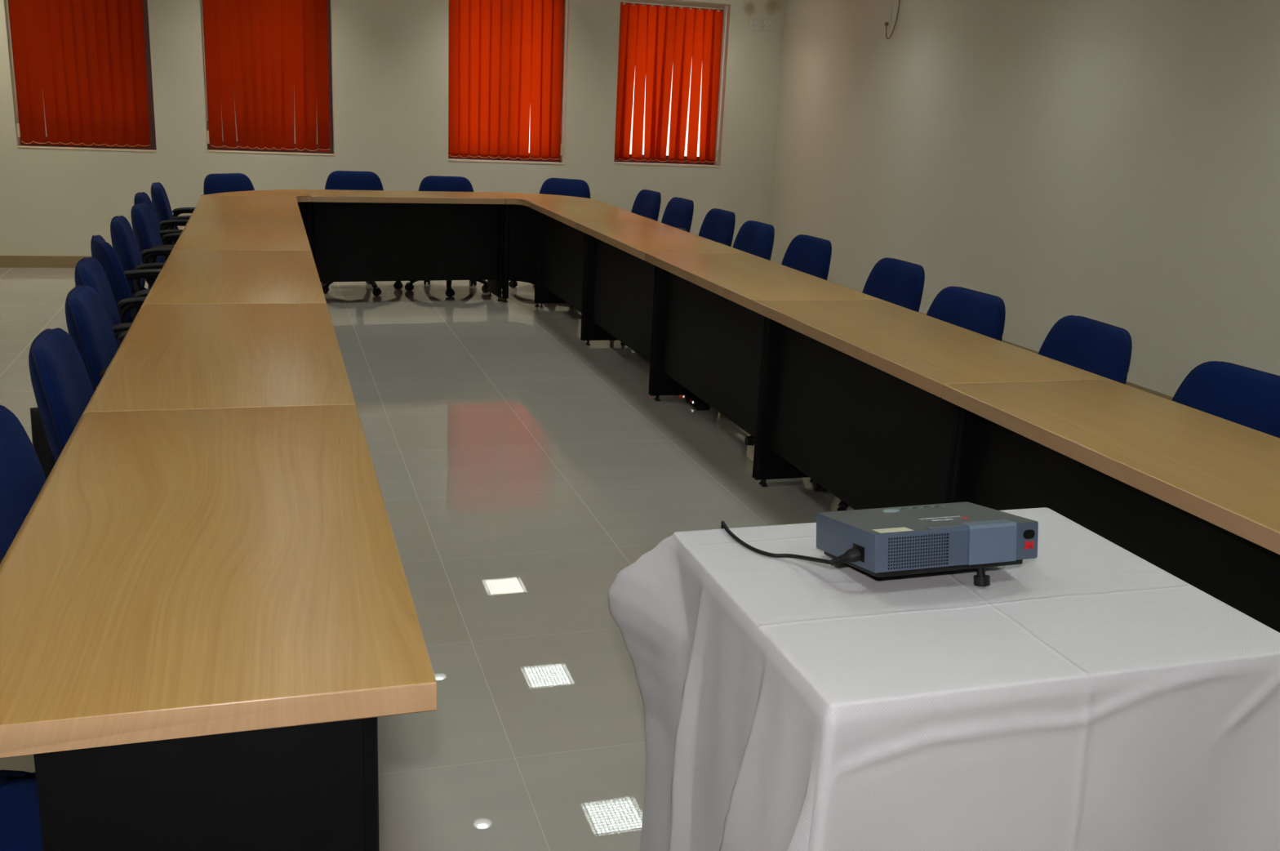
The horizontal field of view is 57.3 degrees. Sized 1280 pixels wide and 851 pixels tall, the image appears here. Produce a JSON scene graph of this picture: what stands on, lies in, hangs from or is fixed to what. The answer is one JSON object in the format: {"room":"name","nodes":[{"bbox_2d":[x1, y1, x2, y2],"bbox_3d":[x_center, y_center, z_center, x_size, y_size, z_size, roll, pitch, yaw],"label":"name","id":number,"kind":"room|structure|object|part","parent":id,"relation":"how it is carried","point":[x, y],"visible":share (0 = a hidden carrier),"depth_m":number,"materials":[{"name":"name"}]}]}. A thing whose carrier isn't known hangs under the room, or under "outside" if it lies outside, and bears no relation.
{"room":"conference room","nodes":[
{"label":"conference room","id":0,"kind":"room"},
{"bbox_2d":[0,0,785,256],"bbox_3d":[-2.248,-2.710,9.596,8.800,2.820,0.240,-2,16,-17],"label":"wall","id":1,"kind":"structure","parent":0,"point":[390,58],"depth_m":9.53,"materials":[{"name":"beige paint"}]},
{"bbox_2d":[0,255,92,267],"bbox_3d":[-2.554,-1.352,9.756,7.791,0.090,0.012,-2,16,-17],"label":"baseboard","id":2,"kind":"structure","parent":1,"relation":"attached to","point":[46,261],"depth_m":9.10,"materials":[{"name":"brown tile"}]},
{"bbox_2d":[8,0,156,151],"bbox_3d":[-4.240,-2.826,8.905,0.978,1.417,0.218,-2,16,-17],"label":"window","id":3,"kind":"structure","parent":1,"relation":"in","point":[153,148],"depth_m":9.10,"materials":[{"name":"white metal"}]},
{"bbox_2d":[6,0,150,147],"bbox_3d":[-4.251,-2.830,8.872,0.939,1.384,0.050,-2,16,-17],"label":"vertical blind","id":4,"kind":"object","parent":3,"relation":"attached to","point":[86,58],"visible":1,"depth_m":8.91,"materials":[{"name":"red fabric"}]},
{"bbox_3d":[-4.683,-2.909,8.700,0.014,1.140,0.006,-8,19,-34],"label":"control cord","id":5,"kind":"part","parent":4,"relation":"part of","materials":[{"name":"beige plastic"}]},
{"bbox_3d":[-4.277,-2.174,9.050,0.909,0.022,0.002,-2,16,-17],"label":"chain","id":6,"kind":"part","parent":4,"relation":"part of","materials":[{"name":"beige"}]},
{"bbox_3d":[-4.265,-2.143,9.069,0.978,0.012,0.167,-2,16,-17],"label":"sill","id":7,"kind":"part","parent":3,"relation":"part of","materials":[{"name":"beige stone"}]},
{"bbox_2d":[200,0,334,155],"bbox_3d":[-2.953,-2.881,9.304,0.978,1.402,0.218,-2,16,-17],"label":"window","id":8,"kind":"structure","parent":1,"relation":"in","point":[210,149],"depth_m":9.46,"materials":[{"name":"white metal"}]},
{"bbox_2d":[200,0,329,151],"bbox_3d":[-2.957,-2.885,9.273,0.951,1.369,0.050,-2,16,-17],"label":"vertical blind","id":9,"kind":"object","parent":8,"relation":"attached to","point":[257,51],"visible":1,"depth_m":9.30,"materials":[{"name":"red fabric"}]},
{"bbox_3d":[-3.395,-2.957,9.101,0.014,1.140,0.006,-8,19,-34],"label":"control cord","id":10,"kind":"part","parent":9,"relation":"part of","materials":[{"name":"beige plastic"}]},
{"bbox_3d":[-2.977,-2.236,9.450,0.922,0.022,0.002,-2,16,-17],"label":"chain","id":11,"kind":"part","parent":9,"relation":"part of","materials":[{"name":"beige"}]},
{"bbox_3d":[-2.978,-2.205,9.465,0.978,0.012,0.167,-2,16,-17],"label":"sill","id":12,"kind":"part","parent":8,"relation":"part of","materials":[{"name":"beige stone"}]},
{"bbox_2d":[448,0,564,164],"bbox_3d":[-1.127,-2.940,9.874,1.003,1.410,0.218,-2,16,-17],"label":"window","id":13,"kind":"structure","parent":1,"relation":"in","point":[456,159],"depth_m":10.03,"materials":[{"name":"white metal"}]},
{"bbox_3d":[-1.153,-2.260,10.037,1.003,0.012,0.167,-2,16,-17],"label":"sill","id":14,"kind":"part","parent":13,"relation":"part of","materials":[{"name":"beige stone"}]},
{"bbox_2d":[448,0,565,160],"bbox_3d":[-1.120,-2.944,9.847,0.991,1.377,0.050,-2,16,-17],"label":"vertical blind","id":15,"kind":"object","parent":13,"relation":"attached to","point":[505,56],"visible":1,"depth_m":9.86,"materials":[{"name":"red fabric"}]},
{"bbox_3d":[-1.151,-2.292,10.022,0.965,0.022,0.002,-2,16,-17],"label":"chain","id":16,"kind":"part","parent":15,"relation":"part of","materials":[{"name":"beige"}]},
{"bbox_3d":[-0.649,-3.057,9.956,0.014,1.134,0.006,-8,19,-34],"label":"control cord","id":17,"kind":"part","parent":15,"relation":"part of","materials":[{"name":"beige plastic"}]},
{"bbox_2d":[613,1,723,167],"bbox_3d":[0.249,-2.999,10.300,0.995,1.388,0.218,-2,16,-17],"label":"window","id":18,"kind":"structure","parent":1,"relation":"in","point":[685,163],"depth_m":10.45,"materials":[{"name":"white metal"}]},
{"bbox_3d":[0.224,-2.330,10.460,0.995,0.012,0.167,-2,16,-17],"label":"sill","id":19,"kind":"part","parent":18,"relation":"part of","materials":[{"name":"beige stone"}]},
{"bbox_2d":[613,0,726,163],"bbox_3d":[0.256,-3.003,10.273,0.983,1.355,0.050,-2,16,-17],"label":"vertical blind","id":20,"kind":"object","parent":18,"relation":"attached to","point":[652,37],"visible":0.98,"depth_m":10.27,"materials":[{"name":"red fabric"}]},
{"bbox_3d":[0.225,-2.361,10.445,0.956,0.022,0.002,-2,16,-17],"label":"chain","id":21,"kind":"part","parent":20,"relation":"part of","materials":[{"name":"beige"}]},
{"bbox_3d":[0.723,-3.106,10.384,0.014,1.131,0.006,-8,19,-34],"label":"control cord","id":22,"kind":"part","parent":20,"relation":"part of","materials":[{"name":"beige plastic"}]},
{"bbox_2d":[748,20,759,30],"bbox_3d":[1.002,-3.512,10.271,0.100,0.078,0.013,-2,16,-17],"label":"power socket","id":23,"kind":"object","parent":1,"relation":"attached to","point":[753,24],"visible":1,"depth_m":10.27,"materials":[{"name":"white plastic"}]},
{"bbox_2d":[763,20,772,30],"bbox_3d":[1.123,-3.522,10.309,0.080,0.080,0.010,-2,16,-17],"label":"socket","id":24,"kind":"object","parent":1,"relation":"attached to","point":[767,24],"visible":1,"depth_m":10.30,"materials":[{"name":"white plastic"}]},
{"bbox_2d":[0,266,853,850],"bbox_3d":[-0.300,0.532,3.722,8.800,0.120,13.920,-2,16,-17],"label":"floor","id":25,"kind":"structure","parent":0,"point":[522,464],"depth_m":4.28,"materials":[{"name":"tile"}]},
{"bbox_2d":[0,769,43,850],"bbox_3d":[-0.966,0.630,1.454,0.661,0.836,0.639,-2,16,-17],"label":"office chair","id":26,"kind":"object","parent":25,"relation":"on","point":[20,829],"visible":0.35,"depth_m":1.61,"materials":[{"name":"blue fabric"}]},
{"bbox_2d":[0,404,46,773],"bbox_3d":[-0.999,0.400,2.284,0.622,0.835,0.626,-1,16,-13],"label":"office chair","id":27,"kind":"object","parent":25,"relation":"on","point":[22,475],"visible":0.06,"depth_m":2.24,"materials":[{"name":"blue fabric"}]},
{"bbox_3d":[-1.210,0.163,2.194,0.121,0.353,0.438,-1,16,-13],"label":"backrest","id":28,"kind":"part","parent":27,"relation":"part of","materials":[{"name":"blue fabric"}]},
{"bbox_2d":[28,327,97,478],"bbox_3d":[-1.239,0.180,3.030,0.620,0.837,0.631,7,16,16],"label":"office chair","id":29,"kind":"object","parent":25,"relation":"on","point":[62,386],"visible":0.16,"depth_m":2.78,"materials":[{"name":"blue fabric"}]},
{"bbox_2d":[65,284,127,391],"bbox_3d":[-1.454,-0.008,3.677,0.622,0.836,0.627,-2,16,-18],"label":"office chair","id":30,"kind":"object","parent":25,"relation":"on","point":[89,326],"visible":0.2,"depth_m":3.38,"materials":[{"name":"blue fabric"}]},
{"bbox_2d":[74,257,146,345],"bbox_3d":[-1.706,-0.172,4.224,0.622,0.837,0.631,9,16,20],"label":"office chair","id":31,"kind":"object","parent":25,"relation":"on","point":[89,271],"visible":0.21,"depth_m":4.10,"materials":[{"name":"blue fabric"}]},
{"bbox_3d":[-1.896,-0.396,4.095,0.121,0.353,0.438,-3,16,-19],"label":"backrest","id":32,"kind":"part","parent":31,"relation":"part of","materials":[{"name":"blue fabric"}]},
{"bbox_3d":[-1.657,-0.216,3.995,0.298,0.272,0.118,-3,16,-19],"label":"armrest","id":33,"kind":"part","parent":31,"relation":"part of","materials":[{"name":"black plastic"}]},
{"bbox_3d":[-1.800,-0.332,4.388,0.298,0.272,0.118,-3,16,-19],"label":"armrest","id":34,"kind":"part","parent":31,"relation":"part of","materials":[{"name":"black plastic"}]},
{"bbox_2d":[90,234,161,323],"bbox_3d":[-1.940,-0.368,4.899,0.642,0.836,0.610,-6,18,-30],"label":"office chair","id":35,"kind":"object","parent":25,"relation":"on","point":[102,251],"visible":0.2,"depth_m":4.53,"materials":[{"name":"blue fabric"}]},
{"bbox_3d":[-2.124,-0.574,4.701,0.121,0.353,0.438,-6,18,-30],"label":"backrest","id":36,"kind":"part","parent":35,"relation":"part of","materials":[{"name":"blue fabric"}]},
{"bbox_3d":[-1.863,-0.407,4.649,0.298,0.272,0.118,-6,18,-30],"label":"armrest","id":37,"kind":"part","parent":35,"relation":"part of","materials":[{"name":"black plastic"}]},
{"bbox_3d":[-2.080,-0.516,5.008,0.298,0.272,0.118,-6,18,-30],"label":"armrest","id":38,"kind":"part","parent":35,"relation":"part of","materials":[{"name":"black plastic"}]},
{"bbox_2d":[110,215,173,310],"bbox_3d":[-2.130,-0.544,5.503,0.657,0.836,0.628,-3,16,-19],"label":"office chair","id":39,"kind":"object","parent":25,"relation":"on","point":[124,242],"visible":0.26,"depth_m":5.22,"materials":[{"name":"blue fabric"}]},
{"bbox_3d":[-2.358,-0.774,5.384,0.121,0.353,0.438,-3,16,-19],"label":"backrest","id":40,"kind":"part","parent":39,"relation":"part of","materials":[{"name":"blue fabric"}]},
{"bbox_3d":[-2.120,-0.595,5.284,0.298,0.272,0.118,-3,16,-19],"label":"armrest","id":41,"kind":"part","parent":39,"relation":"part of","materials":[{"name":"black plastic"}]},
{"bbox_3d":[-2.262,-0.710,5.677,0.298,0.272,0.118,-3,16,-19],"label":"armrest","id":42,"kind":"part","parent":39,"relation":"part of","materials":[{"name":"black plastic"}]},
{"bbox_2d":[130,202,181,288],"bbox_3d":[-2.322,-0.716,6.091,0.607,0.835,0.632,-2,16,-15],"label":"office chair","id":43,"kind":"object","parent":25,"relation":"on","point":[145,228],"visible":0.21,"depth_m":5.83,"materials":[{"name":"blue fabric"}]},
{"bbox_3d":[-2.518,-0.945,5.977,0.121,0.353,0.438,-2,16,-15],"label":"backrest","id":44,"kind":"part","parent":43,"relation":"part of","materials":[{"name":"blue fabric"}]},
{"bbox_3d":[-2.290,-0.762,5.860,0.298,0.272,0.118,-2,16,-15],"label":"armrest","id":45,"kind":"part","parent":43,"relation":"part of","materials":[{"name":"black plastic"}]},
{"bbox_3d":[-2.403,-0.878,6.262,0.298,0.272,0.118,-2,16,-15],"label":"armrest","id":46,"kind":"part","parent":43,"relation":"part of","materials":[{"name":"black plastic"}]},
{"bbox_2d":[133,191,188,262],"bbox_3d":[-2.541,-0.897,6.708,0.655,0.836,0.631,-2,16,-18],"label":"office chair","id":47,"kind":"object","parent":25,"relation":"on","point":[140,197],"visible":0.12,"depth_m":6.62,"materials":[{"name":"blue fabric"}]},
{"bbox_3d":[-2.758,-1.118,6.561,0.121,0.353,0.438,-2,16,-18],"label":"backrest","id":48,"kind":"part","parent":47,"relation":"part of","materials":[{"name":"blue fabric"}]},
{"bbox_3d":[-2.658,-1.054,6.852,0.298,0.272,0.118,-2,16,-18],"label":"armrest","id":49,"kind":"part","parent":47,"relation":"part of","materials":[{"name":"black plastic"}]},
{"bbox_2d":[151,182,195,244],"bbox_3d":[-2.722,-1.087,7.366,0.661,0.836,0.639,-3,16,-19],"label":"office chair","id":50,"kind":"object","parent":25,"relation":"on","point":[160,201],"visible":0.23,"depth_m":7.07,"materials":[{"name":"blue fabric"}]},
{"bbox_3d":[-2.950,-1.315,7.238,0.121,0.353,0.438,-3,16,-19],"label":"backrest","id":51,"kind":"part","parent":50,"relation":"part of","materials":[{"name":"blue fabric"}]},
{"bbox_3d":[-2.712,-1.135,7.138,0.298,0.272,0.118,-3,16,-19],"label":"armrest","id":52,"kind":"part","parent":50,"relation":"part of","materials":[{"name":"black plastic"}]},
{"bbox_3d":[-2.854,-1.251,7.531,0.298,0.272,0.118,-3,16,-19],"label":"armrest","id":53,"kind":"part","parent":50,"relation":"part of","materials":[{"name":"black plastic"}]},
{"bbox_2d":[0,404,436,850],"bbox_3d":[-0.753,0.506,2.100,0.586,0.750,1.378,-2,16,-17],"label":"conference table","id":54,"kind":"object","parent":25,"relation":"on","point":[209,620],"visible":1,"depth_m":1.55,"materials":[{"name":"brown wood"}]},
{"bbox_3d":[-0.526,0.691,1.489,0.385,0.680,0.018,-2,16,-17],"label":"panel","id":55,"kind":"part","parent":54,"relation":"part of","materials":[{"name":"black wood"}]},
{"bbox_2d":[82,302,355,413],"bbox_3d":[-1.159,0.139,3.360,0.586,0.750,1.365,-2,16,-17],"label":"conference table","id":56,"kind":"object","parent":25,"relation":"on","point":[171,356],"visible":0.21,"depth_m":3.08,"materials":[{"name":"brown wood"}]},
{"bbox_2d":[203,173,254,194],"bbox_3d":[-2.800,-1.370,8.394,0.631,0.825,0.622,-2,16,-17],"label":"office chair","id":57,"kind":"object","parent":25,"relation":"on","point":[222,182],"visible":0.12,"depth_m":8.39,"materials":[{"name":"blue fabric"}]},
{"bbox_2d":[141,248,326,306],"bbox_3d":[-1.562,-0.226,4.611,0.586,0.750,1.360,-2,16,-17],"label":"conference table","id":58,"kind":"object","parent":25,"relation":"on","point":[186,276],"visible":0.22,"depth_m":4.38,"materials":[{"name":"brown wood"}]},
{"bbox_2d":[172,216,311,250],"bbox_3d":[-1.965,-0.591,5.863,0.586,0.750,1.366,-2,16,-17],"label":"conference table","id":59,"kind":"object","parent":25,"relation":"on","point":[199,233],"visible":0.21,"depth_m":5.66,"materials":[{"name":"brown wood"}]},
{"bbox_2d":[190,195,302,217],"bbox_3d":[-2.362,-0.951,7.096,0.586,0.750,1.318,-2,16,-17],"label":"conference table","id":60,"kind":"object","parent":25,"relation":"on","point":[209,206],"visible":0.23,"depth_m":6.92,"materials":[{"name":"brown wood"}]},
{"bbox_2d":[200,188,312,253],"bbox_3d":[-2.607,-1.219,8.024,0.689,0.750,0.669,-2,16,-17],"label":"table","id":61,"kind":"object","parent":25,"relation":"on","point":[304,199],"visible":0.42,"depth_m":7.88,"materials":[{"name":"brown wood"}]},
{"bbox_3d":[-2.326,-1.224,7.876,0.065,0.555,0.259,11,17,26],"label":"modesty panel","id":62,"kind":"part","parent":61,"relation":"part of","materials":[{"name":"black laminate"}]},
{"bbox_3d":[-2.248,-1.180,7.965,0.042,0.680,0.042,-2,16,-17],"label":"leg","id":63,"kind":"part","parent":61,"relation":"part of","materials":[{"name":"black"}]},
{"bbox_2d":[320,170,403,295],"bbox_3d":[-2.078,-1.437,8.709,0.617,0.854,0.646,-3,16,-19],"label":"office chair","id":64,"kind":"object","parent":25,"relation":"on","point":[337,180],"visible":0.18,"depth_m":8.81,"materials":[{"name":"blue fabric"}]},
{"bbox_3d":[-2.160,-1.742,8.854,0.438,0.353,0.121,-3,16,-19],"label":"backrest","id":65,"kind":"part","parent":64,"relation":"part of","materials":[{"name":"blue fabric"}]},
{"bbox_2d":[302,189,505,301],"bbox_3d":[-1.702,-1.288,8.435,1.342,0.750,0.550,-4,17,-23],"label":"conference table","id":66,"kind":"object","parent":25,"relation":"on","point":[358,235],"visible":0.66,"depth_m":8.25,"materials":[{"name":"brown wood"}]},
{"bbox_3d":[-2.281,-1.225,8.121,0.018,0.680,0.330,-4,17,-23],"label":"panel","id":67,"kind":"part","parent":66,"relation":"part of","materials":[{"name":"black"}]},
{"bbox_3d":[-1.632,-1.299,8.268,1.299,0.555,0.016,-4,17,-23],"label":"modesty panel","id":68,"kind":"part","parent":66,"relation":"part of","materials":[{"name":"black laminate"}]},
{"bbox_3d":[-1.068,-1.306,8.628,0.018,0.680,0.330,-4,17,-23],"label":"panel","id":69,"kind":"part","parent":66,"relation":"part of","materials":[{"name":"black"}]},
{"bbox_2d":[404,175,488,296],"bbox_3d":[-1.462,-1.441,8.865,0.638,0.838,0.661,-2,16,-15],"label":"office chair","id":70,"kind":"object","parent":25,"relation":"on","point":[430,183],"visible":0.16,"depth_m":8.98,"materials":[{"name":"blue fabric"}]},
{"bbox_3d":[-1.495,-1.742,9.035,0.438,0.353,0.121,-2,16,-15],"label":"backrest","id":71,"kind":"part","parent":70,"relation":"part of","materials":[{"name":"blue fabric"}]},
{"bbox_2d":[485,191,606,306],"bbox_3d":[-0.719,-1.318,8.716,0.756,0.750,0.737,-2,16,-17],"label":"table","id":72,"kind":"object","parent":25,"relation":"on","point":[519,229],"visible":0.85,"depth_m":8.47,"materials":[{"name":"brown wood"}]},
{"bbox_3d":[-1.037,-1.377,8.892,0.042,0.680,0.042,-2,16,-17],"label":"leg","id":73,"kind":"part","parent":72,"relation":"part of","materials":[{"name":"black"}]},
{"bbox_3d":[-0.967,-1.260,8.480,0.042,0.680,0.042,-2,16,-17],"label":"leg","id":74,"kind":"part","parent":72,"relation":"part of","materials":[{"name":"black"}]},
{"bbox_3d":[-0.839,-1.309,8.446,0.293,0.555,0.072,12,18,31],"label":"modesty panel","id":75,"kind":"part","parent":72,"relation":"part of","materials":[{"name":"black laminate"}]},
{"bbox_3d":[-0.726,-1.217,8.368,0.042,0.680,0.042,-2,16,-17],"label":"leg","id":76,"kind":"part","parent":72,"relation":"part of","materials":[{"name":"black"}]},
{"bbox_2d":[508,177,591,287],"bbox_3d":[-0.674,-1.494,9.190,0.631,0.842,0.655,7,16,15],"label":"office chair","id":77,"kind":"object","parent":25,"relation":"on","point":[557,186],"visible":0.11,"depth_m":9.31,"materials":[{"name":"blue fabric"}]},
{"bbox_3d":[-0.599,-1.790,9.352,0.438,0.353,0.121,7,16,15],"label":"backrest","id":78,"kind":"part","parent":77,"relation":"part of","materials":[{"name":"blue fabric"}]},
{"bbox_2d":[528,201,661,344],"bbox_3d":[-0.330,-1.045,7.795,0.566,0.750,1.326,-2,16,-17],"label":"conference table","id":79,"kind":"object","parent":25,"relation":"on","point":[560,254],"visible":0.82,"depth_m":7.81,"materials":[{"name":"brown wood"}]},
{"bbox_3d":[-0.583,-1.212,8.374,0.320,0.680,0.018,-2,16,-17],"label":"panel","id":80,"kind":"part","parent":79,"relation":"part of","materials":[{"name":"black"}]},
{"bbox_3d":[-0.480,-1.095,7.732,0.016,0.555,1.284,-2,16,-17],"label":"modesty panel","id":81,"kind":"part","parent":79,"relation":"part of","materials":[{"name":"black laminate"}]},
{"bbox_3d":[-0.198,-0.864,7.180,0.320,0.680,0.018,-2,16,-17],"label":"panel","id":82,"kind":"part","parent":79,"relation":"part of","materials":[{"name":"black"}]},
{"bbox_2d":[631,189,661,221],"bbox_3d":[-0.159,-1.303,8.596,0.623,0.837,0.632,8,16,19],"label":"office chair","id":83,"kind":"object","parent":25,"relation":"on","point":[646,203],"visible":0.16,"depth_m":8.53,"materials":[{"name":"blue fabric"}]},
{"bbox_2d":[575,222,747,399],"bbox_3d":[0.071,-0.682,6.550,0.566,0.750,1.385,-2,16,-17],"label":"conference table","id":84,"kind":"object","parent":25,"relation":"on","point":[619,294],"visible":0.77,"depth_m":6.51,"materials":[{"name":"brown wood"}]},
{"bbox_3d":[-0.190,-0.857,7.156,0.320,0.680,0.018,-2,16,-17],"label":"panel","id":85,"kind":"part","parent":84,"relation":"part of","materials":[{"name":"black wood"}]},
{"bbox_3d":[-0.079,-0.731,6.487,0.016,0.555,1.343,-2,16,-17],"label":"modesty panel","id":86,"kind":"part","parent":84,"relation":"part of","materials":[{"name":"black laminate"}]},
{"bbox_3d":[0.212,-0.492,5.908,0.320,0.680,0.018,-2,16,-17],"label":"panel","id":87,"kind":"part","parent":84,"relation":"part of","materials":[{"name":"black"}]},
{"bbox_2d":[653,196,693,232],"bbox_3d":[0.014,-1.136,8.024,0.661,0.836,0.639,-3,17,-21],"label":"office chair","id":88,"kind":"object","parent":25,"relation":"on","point":[678,211],"visible":0.16,"depth_m":7.96,"materials":[{"name":"blue fabric"}]},
{"bbox_2d":[685,393,710,410],"bbox_3d":[0.288,-0.118,5.891,0.064,0.035,0.200,-2,16,-17],"label":"board","id":89,"kind":"object","parent":25,"relation":"on","point":[691,398],"visible":0.91,"depth_m":5.85,"materials":[{"name":"black plastic"}]},
{"bbox_2d":[697,208,735,246],"bbox_3d":[0.257,-0.913,7.258,0.642,0.836,0.610,-3,16,-20],"label":"office chair","id":90,"kind":"object","parent":25,"relation":"on","point":[717,225],"visible":0.15,"depth_m":7.22,"materials":[{"name":"blue fabric"}]},
{"bbox_2d":[744,433,755,461],"bbox_3d":[0.514,0.080,5.008,0.130,0.145,0.120,-2,16,-17],"label":"box","id":91,"kind":"object","parent":25,"relation":"on","point":[749,440],"visible":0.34,"depth_m":5.00,"materials":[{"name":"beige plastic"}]},
{"bbox_2d":[732,220,774,260],"bbox_3d":[0.432,-0.726,6.614,0.607,0.835,0.632,-3,16,-20],"label":"office chair","id":92,"kind":"object","parent":25,"relation":"on","point":[754,237],"visible":0.16,"depth_m":6.55,"materials":[{"name":"blue fabric"}]},
{"bbox_2d":[644,252,880,484],"bbox_3d":[0.479,-0.312,5.283,0.566,0.750,1.373,-2,16,-17],"label":"conference table","id":93,"kind":"object","parent":25,"relation":"on","point":[708,344],"visible":0.73,"depth_m":5.18,"materials":[{"name":"brown wood"}]},
{"bbox_3d":[0.219,-0.486,5.884,0.320,0.680,0.018,-2,16,-17],"label":"panel","id":94,"kind":"part","parent":93,"relation":"part of","materials":[{"name":"black wood"}]},
{"bbox_3d":[0.329,-0.362,5.220,0.016,0.555,1.331,-2,16,-17],"label":"modesty panel","id":95,"kind":"part","parent":93,"relation":"part of","materials":[{"name":"black laminate"}]},
{"bbox_3d":[0.618,-0.125,4.647,0.320,0.680,0.018,-2,16,-17],"label":"panel","id":96,"kind":"part","parent":93,"relation":"part of","materials":[{"name":"black"}]},
{"bbox_2d":[781,234,831,279],"bbox_3d":[0.621,-0.537,5.964,0.653,0.836,0.628,-3,17,-21],"label":"office chair","id":97,"kind":"object","parent":25,"relation":"on","point":[807,254],"visible":0.12,"depth_m":5.93,"materials":[{"name":"blue fabric"}]},
{"bbox_2d":[862,257,924,311],"bbox_3d":[0.875,-0.313,5.194,0.661,0.836,0.639,-3,16,-19],"label":"office chair","id":98,"kind":"object","parent":25,"relation":"on","point":[900,282],"visible":0.13,"depth_m":5.13,"materials":[{"name":"blue fabric"}]},
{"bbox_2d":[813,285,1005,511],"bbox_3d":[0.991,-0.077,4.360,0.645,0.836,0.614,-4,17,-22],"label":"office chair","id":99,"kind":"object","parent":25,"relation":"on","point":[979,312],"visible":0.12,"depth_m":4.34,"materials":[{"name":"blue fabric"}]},
{"bbox_3d":[1.216,-0.328,4.401,0.121,0.353,0.438,-4,17,-22],"label":"backrest","id":100,"kind":"part","parent":99,"relation":"part of","materials":[{"name":"blue fabric"}]},
{"bbox_2d":[751,299,1108,509],"bbox_3d":[0.883,0.054,4.028,0.566,0.750,1.360,-2,16,-17],"label":"conference table","id":101,"kind":"object","parent":25,"relation":"on","point":[851,403],"visible":0.52,"depth_m":3.92,"materials":[{"name":"brown wood"}]},
{"bbox_3d":[0.625,-0.118,4.623,0.320,0.680,0.018,-2,16,-17],"label":"panel","id":102,"kind":"part","parent":101,"relation":"part of","materials":[{"name":"black wood"}]},
{"bbox_3d":[0.733,0.004,3.965,0.016,0.555,1.318,-2,16,-17],"label":"modesty panel","id":103,"kind":"part","parent":101,"relation":"part of","materials":[{"name":"black laminate"}]},
{"bbox_3d":[1.020,0.240,3.398,0.320,0.680,0.018,-2,16,-17],"label":"panel","id":104,"kind":"part","parent":101,"relation":"part of","materials":[{"name":"black"}]},
{"bbox_2d":[1038,315,1132,384],"bbox_3d":[1.225,0.078,3.842,0.640,0.836,0.609,-2,16,-15],"label":"office chair","id":105,"kind":"object","parent":25,"relation":"on","point":[1099,348],"visible":0.12,"depth_m":3.80,"materials":[{"name":"blue fabric"}]},
{"bbox_2d":[941,378,1279,632],"bbox_3d":[1.288,0.420,2.771,0.566,0.750,1.376,-2,16,-17],"label":"conference table","id":106,"kind":"object","parent":25,"relation":"on","point":[1192,493],"visible":0.41,"depth_m":2.75,"materials":[{"name":"brown wood"}]},
{"bbox_3d":[1.028,0.247,3.374,0.320,0.680,0.018,-2,16,-17],"label":"panel","id":107,"kind":"part","parent":106,"relation":"part of","materials":[{"name":"black"}]},
{"bbox_2d":[1171,360,1279,438],"bbox_3d":[1.407,0.273,3.165,0.634,0.836,0.614,-3,17,-21],"label":"office chair","id":108,"kind":"object","parent":25,"relation":"on","point":[1242,395],"visible":0.06,"depth_m":3.18,"materials":[{"name":"blue fabric"}]},
{"bbox_2d":[768,0,1279,396],"bbox_3d":[3.630,-0.992,4.407,0.785,2.820,13.670,-2,16,-17],"label":"wall","id":109,"kind":"structure","parent":0,"point":[1115,162],"depth_m":6.98,"materials":[{"name":"beige paint"}]},
{"bbox_2d":[885,5,892,22],"bbox_3d":[1.847,-3.049,8.686,0.013,0.120,0.077,-3,16,-19],"label":"power socket","id":110,"kind":"object","parent":109,"relation":"attached to","point":[889,8],"visible":1,"depth_m":8.68,"materials":[{"name":"white plastic"}]},
{"bbox_2d":[884,0,900,39],"bbox_3d":[1.858,-3.048,8.607,0.020,0.398,0.171,-2,16,-17],"label":"cable","id":111,"kind":"object","parent":109,"relation":"attached to","point":[886,23],"visible":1,"depth_m":8.62,"materials":[{"name":"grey plastic"}]},
{"bbox_2d":[918,311,1173,399],"bbox_3d":[3.300,0.305,4.788,0.012,0.090,13.474,-3,16,-19],"label":"baseboard","id":112,"kind":"structure","parent":109,"relation":"attached to","point":[1151,391],"depth_m":6.40,"materials":[{"name":"brown tile"}]},
{"bbox_3d":[0.488,0.614,1.936,0.746,0.746,0.603,-2,16,-17],"label":"side table","id":113,"kind":"object","parent":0,"visible":0},
{"bbox_2d":[608,506,1279,850],"bbox_3d":[0.466,0.601,1.943,0.920,0.739,0.739,-2,16,-17],"label":"tablecloth","id":114,"kind":"object","parent":113,"relation":"on","point":[1090,695],"visible":0.86,"depth_m":1.64,"materials":[{"name":"white fabric"}]},
{"bbox_2d":[720,520,862,565],"bbox_3d":[0.249,0.507,2.163,0.244,0.826,0.572,5,16,9],"label":"power cable","id":115,"kind":"object","parent":114,"relation":"on","point":[853,554],"visible":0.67,"depth_m":1.84,"materials":[{"name":"black plastic"}]},
{"bbox_2d":[816,501,1038,585],"bbox_3d":[0.456,0.180,1.877,0.291,0.103,0.200,-3,16,-19],"label":"projector","id":116,"kind":"object","parent":114,"relation":"on","point":[900,540],"visible":0.99,"depth_m":1.81,"materials":[{"name":"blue plastic"}]},
{"bbox_2d":[888,533,948,569],"bbox_3d":[0.420,0.190,1.765,0.104,0.048,0.001,-3,7,-19],"label":"vent grille","id":117,"kind":"object","parent":116,"relation":"attached to","point":[945,537],"depth_m":1.76,"materials":[{"name":"plastic"}]},
{"bbox_2d":[823,551,1022,577],"bbox_3d":[0.451,0.210,1.878,0.259,0.010,0.174,-2,7,-19],"label":"tray","id":118,"kind":"object","parent":116,"relation":"on","point":[980,562],"depth_m":1.79,"materials":[{"name":"black plastic"}]},
{"label":"outside","id":119,"kind":"structure","parent":0,"visible":0},
{"bbox_2d":[38,85,326,153],"bbox_3d":[-4.421,-3.422,9.757,4.400,3.300,0.200,-2,16,-17],"label":"wall","id":120,"kind":"structure","parent":119,"point":[294,86],"depth_m":10.21,"materials":[{"name":"beige"}]}
]}

